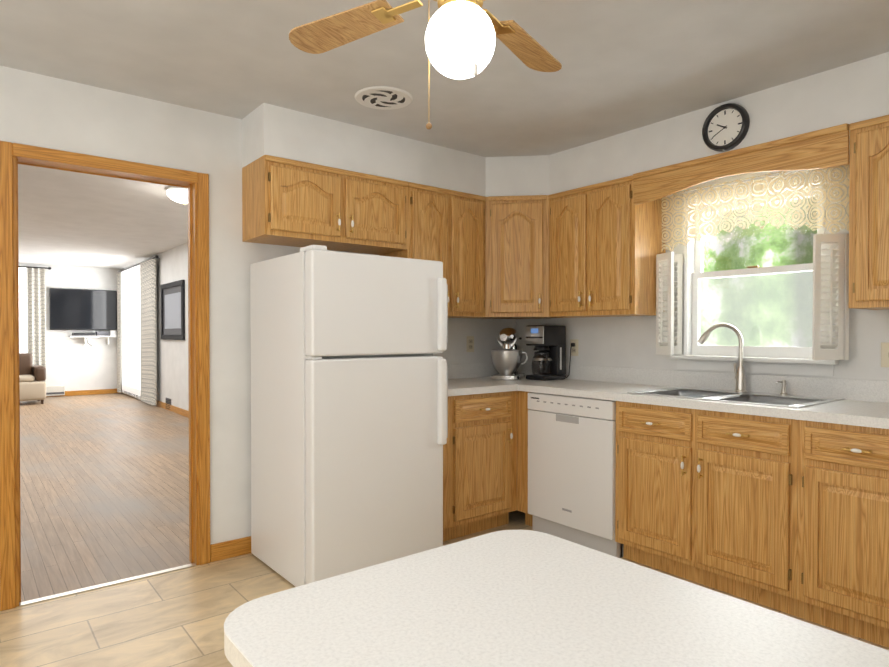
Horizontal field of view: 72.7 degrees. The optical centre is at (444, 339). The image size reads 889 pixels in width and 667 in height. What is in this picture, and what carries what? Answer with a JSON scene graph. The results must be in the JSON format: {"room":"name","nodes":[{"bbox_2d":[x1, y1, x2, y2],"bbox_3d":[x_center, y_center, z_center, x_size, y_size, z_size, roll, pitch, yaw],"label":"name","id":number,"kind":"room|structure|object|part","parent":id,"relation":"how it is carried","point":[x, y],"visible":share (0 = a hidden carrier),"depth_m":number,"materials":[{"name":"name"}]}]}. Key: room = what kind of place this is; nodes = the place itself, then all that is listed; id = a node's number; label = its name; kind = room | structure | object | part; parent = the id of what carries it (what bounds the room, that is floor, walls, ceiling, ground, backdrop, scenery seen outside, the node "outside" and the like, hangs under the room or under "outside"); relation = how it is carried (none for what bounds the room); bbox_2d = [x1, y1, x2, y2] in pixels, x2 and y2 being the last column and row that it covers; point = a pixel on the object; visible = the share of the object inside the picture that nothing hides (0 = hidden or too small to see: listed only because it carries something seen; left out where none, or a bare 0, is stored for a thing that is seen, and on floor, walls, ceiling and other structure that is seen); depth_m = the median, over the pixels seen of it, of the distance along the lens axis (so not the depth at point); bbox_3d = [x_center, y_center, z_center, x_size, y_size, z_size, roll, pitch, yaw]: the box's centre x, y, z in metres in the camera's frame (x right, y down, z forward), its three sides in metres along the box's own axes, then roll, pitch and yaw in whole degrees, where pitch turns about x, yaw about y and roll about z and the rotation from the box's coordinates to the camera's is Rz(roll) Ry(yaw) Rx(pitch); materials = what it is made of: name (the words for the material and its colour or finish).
{"room":"kitchen","nodes":[
{"label":"kitchen","id":0,"kind":"room"},
{"bbox_2d":[19,263,121,390],"bbox_3d":[-8.805,-0.256,10.975,5.280,2.750,0.120,0,1,-39],"label":"wall","id":1,"kind":"structure","parent":0,"point":[72,364],"depth_m":12.08,"materials":[{"name":"paint"}]},
{"bbox_2d":[19,266,50,381],"bbox_3d":[-8.038,-0.165,11.431,1.008,2.498,0.120,0,1,-39],"label":"curtain","id":2,"kind":"object","parent":1,"relation":"hanging from","point":[32,304],"visible":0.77,"depth_m":11.53,"materials":[{"name":"white fabric"}]},
{"bbox_2d":[46,386,64,395],"bbox_3d":[-7.756,0.996,11.702,0.670,0.190,0.067,0,1,-39],"label":"baseboard heater","id":3,"kind":"object","parent":1,"relation":"attached to","point":[55,390],"visible":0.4,"depth_m":11.79,"materials":[{"name":"white metal"}]},
{"bbox_2d":[49,288,116,329],"bbox_3d":[-7.206,-0.608,12.117,1.210,0.810,0.076,0,1,-39],"label":"wall-mounted tv","id":4,"kind":"object","parent":1,"relation":"attached to","point":[79,309],"visible":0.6,"depth_m":12.05,"materials":[{"name":"black plastic"}]},
{"bbox_2d":[46,389,120,396],"bbox_3d":[-8.723,1.072,10.967,5.100,0.095,0.013,0,1,-39],"label":"baseboard","id":5,"kind":"structure","parent":1,"relation":"attached to","point":[101,391],"depth_m":12.20,"materials":[{"name":"brown wood"}]},
{"bbox_2d":[69,330,116,347],"bbox_3d":[-7.059,-0.018,12.123,0.800,0.350,0.260,0,1,-39],"label":"shelf","id":6,"kind":"object","parent":1,"relation":"attached to","point":[110,333],"visible":1,"depth_m":12.12,"materials":[{"name":"white paint"}]},
{"bbox_2d":[18,164,187,268],"bbox_3d":[-5.435,-1.456,6.825,5.160,0.080,10.550,0,1,-39],"label":"ceiling","id":7,"kind":"structure","parent":0,"point":[67,218],"depth_m":7.11,"materials":[{"name":"paint"}]},
{"bbox_2d":[165,186,187,204],"bbox_3d":[-2.439,-1.335,5.664,0.340,0.134,0.340,0,1,-39],"label":"dome ceiling light","id":8,"kind":"object","parent":7,"relation":"attached to","point":[178,194],"visible":0.48,"depth_m":5.54,"materials":[{"name":"white glass"}]},
{"bbox_2d":[19,393,190,602],"bbox_3d":[-5.439,1.194,6.859,5.400,0.060,10.778,0,1,-39],"label":"floor","id":9,"kind":"structure","parent":0,"point":[104,488],"depth_m":4.73,"materials":[{"name":"brown wood"}]},
{"bbox_2d":[19,353,45,403],"bbox_3d":[-7.499,0.683,10.637,0.750,0.880,0.750,0,1,-39],"label":"armchair","id":10,"kind":"object","parent":9,"relation":"on","point":[32,383],"visible":0.62,"depth_m":10.53,"materials":[{"name":"beige fabric"}]},
{"bbox_2d":[122,242,188,410],"bbox_3d":[-3.407,-0.229,8.530,0.120,2.750,10.670,0,1,-39],"label":"wall","id":11,"kind":"structure","parent":0,"point":[172,358],"depth_m":9.55,"materials":[{"name":"paint"}]},
{"bbox_2d":[122,384,140,399],"bbox_3d":[-5.982,0.997,11.625,0.067,0.190,1.900,0,1,-39],"label":"baseboard heater","id":12,"kind":"object","parent":11,"relation":"attached to","point":[129,393],"visible":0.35,"depth_m":11.56,"materials":[{"name":"white metal"}]},
{"bbox_2d":[116,255,159,405],"bbox_3d":[-5.715,-0.163,11.232,0.125,2.498,3.268,0,1,-39],"label":"curtain","id":13,"kind":"object","parent":11,"relation":"hanging from","point":[137,338],"visible":0.96,"depth_m":11.15,"materials":[{"name":"white fabric"}]},
{"bbox_2d":[166,398,170,408],"bbox_3d":[-4.467,1.035,9.764,0.016,0.185,0.300,0,1,-39],"label":"air vent","id":14,"kind":"object","parent":11,"relation":"in","point":[168,400],"visible":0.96,"depth_m":9.74,"materials":[{"name":"grey"}]},
{"bbox_2d":[161,280,184,339],"bbox_3d":[-4.287,-0.455,9.507,0.035,0.900,1.280,0,1,-39],"label":"framed picture","id":15,"kind":"object","parent":11,"relation":"attached to","point":[172,310],"visible":1,"depth_m":9.46,"materials":[{"name":"black"}]},
{"bbox_2d":[157,400,188,417],"bbox_3d":[-3.425,1.099,8.453,0.019,0.095,10.548,0,1,-39],"label":"baseboard","id":16,"kind":"structure","parent":11,"relation":"attached to","point":[180,411],"depth_m":9.46,"materials":[{"name":"brown wood"}]},
{"bbox_2d":[0,66,515,544],"bbox_3d":[-1.333,-0.172,3.285,5.050,2.750,0.120,0,1,-39],"label":"wall","id":17,"kind":"structure","parent":0,"point":[233,257],"depth_m":3.28,"materials":[{"name":"paint"}]},
{"bbox_2d":[0,141,209,610],"bbox_3d":[-1.668,0.159,3.022,0.916,2.093,0.154,0,1,-39],"label":"door frame","id":18,"kind":"structure","parent":17,"relation":"attached to","point":[14,155],"depth_m":2.89,"materials":[{"name":"brown wood"}]},
{"bbox_2d":[210,536,250,561],"bbox_3d":[-1.823,1.160,2.823,3.389,0.095,0.013,0,1,-39],"label":"baseboard","id":19,"kind":"structure","parent":17,"relation":"attached to","point":[229,549],"depth_m":3.33,"materials":[{"name":"brown wood"}]},
{"bbox_2d":[242,155,407,254],"bbox_3d":[-0.659,-0.754,3.498,0.899,0.409,0.374,0,1,-39],"label":"upper cabinet","id":20,"kind":"object","parent":17,"relation":"attached to","point":[290,202],"visible":1,"depth_m":3.33,"materials":[{"name":"brown wood"}]},
{"bbox_2d":[379,182,485,317],"bbox_3d":[-0.057,-0.559,3.980,0.639,0.809,0.374,0,1,-39],"label":"upper cabinet","id":21,"kind":"object","parent":17,"relation":"attached to","point":[446,227],"visible":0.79,"depth_m":3.88,"materials":[{"name":"brown wood"}]},
{"bbox_2d":[466,336,473,351],"bbox_3d":[0.190,0.030,4.417,0.072,0.116,0.009,0,1,-39],"label":"outlet","id":22,"kind":"object","parent":17,"relation":"attached to","point":[470,344],"visible":1,"depth_m":4.41,"materials":[{"name":"beige plastic"}]},
{"bbox_2d":[467,195,578,318],"bbox_3d":[0.513,-0.562,4.277,0.619,0.809,0.619,0,1,-39],"label":"upper cabinet","id":23,"kind":"object","parent":17,"relation":"attached to","point":[516,257],"visible":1,"depth_m":4.03,"materials":[{"name":"brown wood"}]},
{"bbox_2d":[0,510,888,666],"bbox_3d":[0.033,1.251,1.584,5.050,0.060,4.292,0,1,-39],"label":"floor","id":24,"kind":"structure","parent":0,"point":[176,618],"depth_m":2.61,"materials":[{"name":"beige tile"}]},
{"bbox_2d":[19,563,196,606],"bbox_3d":[-1.635,1.204,2.992,0.772,0.005,0.038,0,1,-39],"label":"threshold strip","id":25,"kind":"object","parent":24,"relation":"on","point":[37,600],"depth_m":2.96,"materials":[{"name":"silver metal"}]},
{"bbox_2d":[250,245,447,586],"bbox_3d":[-0.524,0.379,3.288,0.782,1.647,0.803,0,1,-39],"label":"refrigerator","id":26,"kind":"object","parent":24,"relation":"on","point":[349,403],"visible":0.94,"depth_m":2.99,"materials":[{"name":"white metal"}]},
{"bbox_2d":[443,391,532,540],"bbox_3d":[0.060,0.760,3.856,0.829,0.874,0.697,0,1,-39],"label":"base cabinet","id":27,"kind":"object","parent":24,"relation":"on","point":[479,470],"depth_m":3.68,"materials":[{"name":"brown wood"}]},
{"bbox_2d":[448,363,515,395],"bbox_3d":[-0.022,0.251,3.829,0.690,0.140,0.667,0,1,-39],"label":"countertop","id":28,"kind":"structure","parent":27,"relation":"on","point":[463,379],"depth_m":4.05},
{"bbox_3d":[0.533,0.760,3.855,0.090,0.874,0.106,0,1,-39],"label":"corner base cabinet filler","id":29,"kind":"part","parent":27,"relation":"part of","materials":[{"name":"brown wood"}]},
{"bbox_2d":[224,530,888,666],"bbox_3d":[0.462,0.853,0.564,0.765,0.760,1.830,0,1,-39],"label":"kitchen table","id":30,"kind":"object","parent":24,"relation":"on","point":[516,598],"visible":1,"depth_m":1.01,"materials":[{"name":"laminate"}]},
{"bbox_2d":[528,392,622,557],"bbox_3d":[0.937,0.763,3.699,0.575,0.870,0.632,0,1,-39],"label":"dishwasher","id":31,"kind":"object","parent":24,"relation":"on","point":[571,463],"visible":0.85,"depth_m":3.49,"materials":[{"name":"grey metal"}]},
{"bbox_2d":[615,401,803,618],"bbox_3d":[1.425,0.768,3.093,0.644,0.874,0.916,0,1,-39],"label":"base cabinet","id":32,"kind":"object","parent":24,"relation":"on","point":[707,498],"visible":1,"depth_m":2.85,"materials":[{"name":"brown wood"}]},
{"bbox_2d":[484,362,888,428],"bbox_3d":[1.294,0.257,3.266,0.667,0.140,3.187,0,1,-39],"label":"countertop","id":33,"kind":"structure","parent":32,"relation":"on","point":[864,403],"depth_m":3.15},
{"bbox_2d":[491,327,527,379],"bbox_3d":[0.459,0.093,4.298,0.364,0.364,0.333,0,1,-39],"label":"stand mixer","id":34,"kind":"object","parent":33,"relation":"on","point":[506,359],"visible":1,"depth_m":4.16,"materials":[{"name":"silver metal"}]},
{"bbox_2d":[525,325,565,380],"bbox_3d":[0.714,0.087,4.211,0.236,0.378,0.206,0,1,-39],"label":"coffee maker","id":35,"kind":"object","parent":33,"relation":"on","point":[548,342],"visible":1,"depth_m":4.16,"materials":[{"name":"black plastic"}]},
{"bbox_2d":[698,323,746,391],"bbox_3d":[1.520,0.095,3.287,0.236,0.374,0.186,0,1,-39],"label":"gooseneck faucet","id":36,"kind":"object","parent":33,"relation":"on","point":[740,379],"visible":1,"depth_m":3.27,"materials":[{"name":"silver metal"}]},
{"bbox_2d":[627,386,844,407],"bbox_3d":[1.467,0.378,3.099,0.556,0.192,0.850,0,1,-39],"label":"double-bowl sink","id":37,"kind":"object","parent":33,"relation":"in","point":[754,398],"visible":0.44,"depth_m":3.12,"materials":[{"name":"silver metal"}]},
{"bbox_2d":[776,380,787,394],"bbox_3d":[1.733,0.245,3.099,0.071,0.078,0.040,0,1,-39],"label":"soap dispenser","id":38,"kind":"object","parent":37,"relation":"on","point":[783,389],"visible":1,"depth_m":3.10,"materials":[{"name":"silver metal"}]},
{"bbox_2d":[797,420,888,647],"bbox_3d":[1.853,0.774,2.556,0.644,0.874,0.456,0,1,-39],"label":"base cabinet","id":39,"kind":"object","parent":24,"relation":"on","point":[843,537],"visible":0.98,"depth_m":2.42,"materials":[{"name":"brown wood"}]},
{"bbox_2d":[0,0,888,156],"bbox_3d":[-0.010,-1.249,1.611,4.750,0.080,4.130,0,1,-39],"label":"ceiling","id":40,"kind":"structure","parent":0,"point":[628,65],"depth_m":2.62,"materials":[{"name":"paint"}]},
{"bbox_2d":[289,0,422,53],"label":"blade","id":41,"kind":"object","parent":40,"relation":"hanging from","point":[331,32],"depth_m":1.93,"materials":[{"name":"brown wood"}]},
{"bbox_2d":[355,86,412,109],"bbox_3d":[-0.307,-1.219,3.053,0.292,0.010,0.292,0,1,-39],"label":"ceiling vent","id":42,"kind":"object","parent":40,"relation":"in","point":[383,97],"visible":1,"depth_m":3.03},
{"bbox_2d":[425,0,561,78],"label":"ceiling fan light","id":43,"kind":"object","parent":40,"relation":"hanging from","point":[460,35],"depth_m":1.67,"materials":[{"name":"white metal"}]},
{"bbox_2d":[242,52,888,196],"bbox_3d":[1.004,-1.083,2.419,2.160,0.270,4.130,0,1,-39],"label":"soffit","id":44,"kind":"structure","parent":40,"relation":"attached to","point":[854,92],"depth_m":3.35,"materials":[{"name":"paint"}]},
{"bbox_2d":[702,103,749,151],"bbox_3d":[1.431,-1.087,3.086,0.038,0.236,0.236,0,1,-39],"label":"wall clock","id":45,"kind":"object","parent":44,"relation":"attached to","point":[725,127],"visible":1,"depth_m":3.08,"materials":[{"name":"black plastic"}]},
{"bbox_2d":[633,123,848,204],"bbox_3d":[1.435,-0.866,3.074,0.030,0.175,1.082,0,1,-39],"label":"wood valance","id":46,"kind":"object","parent":44,"relation":"attached to","point":[823,148],"visible":0.96,"depth_m":2.96,"materials":[{"name":"brown wood"}]},
{"bbox_2d":[516,144,888,380],"bbox_3d":[1.954,-0.170,3.090,0.150,2.750,4.280,0,1,-39],"label":"wall","id":47,"kind":"structure","parent":0,"point":[625,341],"depth_m":3.73,"materials":[{"name":"paint"}]},
{"bbox_2d":[566,339,577,377],"bbox_3d":[0.877,0.133,4.290,0.042,0.275,0.156,0,1,-39],"label":"outlet","id":48,"kind":"object","parent":47,"relation":"attached to","point":[573,347],"visible":0.94,"depth_m":4.26,"materials":[{"name":"beige plastic"}]},
{"bbox_2d":[548,175,665,317],"bbox_3d":[1.007,-0.558,3.852,0.374,0.809,0.659,0,1,-39],"label":"upper cabinet","id":49,"kind":"object","parent":47,"relation":"attached to","point":[605,244],"visible":0.98,"depth_m":3.67,"materials":[{"name":"brown wood"}]},
{"bbox_2d":[670,177,838,375],"bbox_3d":[1.696,-0.320,3.337,0.165,0.994,0.878,0,1,-39],"label":"kitchen window","id":50,"kind":"structure","parent":47,"relation":"in","point":[794,360],"depth_m":3.38,"materials":[{"name":"white paint"}]},
{"bbox_2d":[656,252,682,354],"bbox_3d":[1.333,-0.213,3.602,0.150,0.600,0.144,0,1,-39],"label":"window shutter","id":51,"kind":"object","parent":50,"relation":"attached to","point":[668,280],"visible":1,"depth_m":3.59,"materials":[{"name":"white paint"}]},
{"bbox_2d":[662,157,849,250],"bbox_3d":[1.641,-0.692,3.240,0.030,0.359,1.078,0,1,-39],"label":"curtain valance","id":52,"kind":"object","parent":50,"relation":"hanging from","point":[749,215],"visible":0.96,"depth_m":3.20,"materials":[{"name":"beige fabric"}]},
{"bbox_2d":[812,234,848,359],"bbox_3d":[1.861,-0.205,2.908,0.187,0.600,0.130,0,1,-39],"label":"window shutter","id":53,"kind":"object","parent":50,"relation":"attached to","point":[832,273],"visible":1,"depth_m":2.88,"materials":[{"name":"white paint"}]},
{"bbox_2d":[849,115,888,309],"bbox_3d":[2.125,-0.543,2.448,0.374,0.809,0.760,0,1,-39],"label":"upper cabinet","id":54,"kind":"object","parent":47,"relation":"attached to","point":[869,223],"visible":1,"depth_m":2.59,"materials":[{"name":"brown wood"}]},
{"bbox_2d":[881,342,888,366],"bbox_3d":[2.073,0.070,2.811,0.013,0.116,0.072,0,1,-39],"label":"light switch","id":55,"kind":"object","parent":47,"relation":"attached to","point":[884,354],"visible":1,"depth_m":2.83,"materials":[{"name":"beige plastic"}]},
{"label":"outside","id":56,"kind":"structure","parent":0,"visible":0},
{"bbox_2d":[700,197,816,346],"bbox_3d":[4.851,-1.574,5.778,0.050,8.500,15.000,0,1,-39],"label":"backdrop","id":57,"kind":"structure","parent":56,"point":[754,241],"depth_m":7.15,"materials":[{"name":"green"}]}
]}

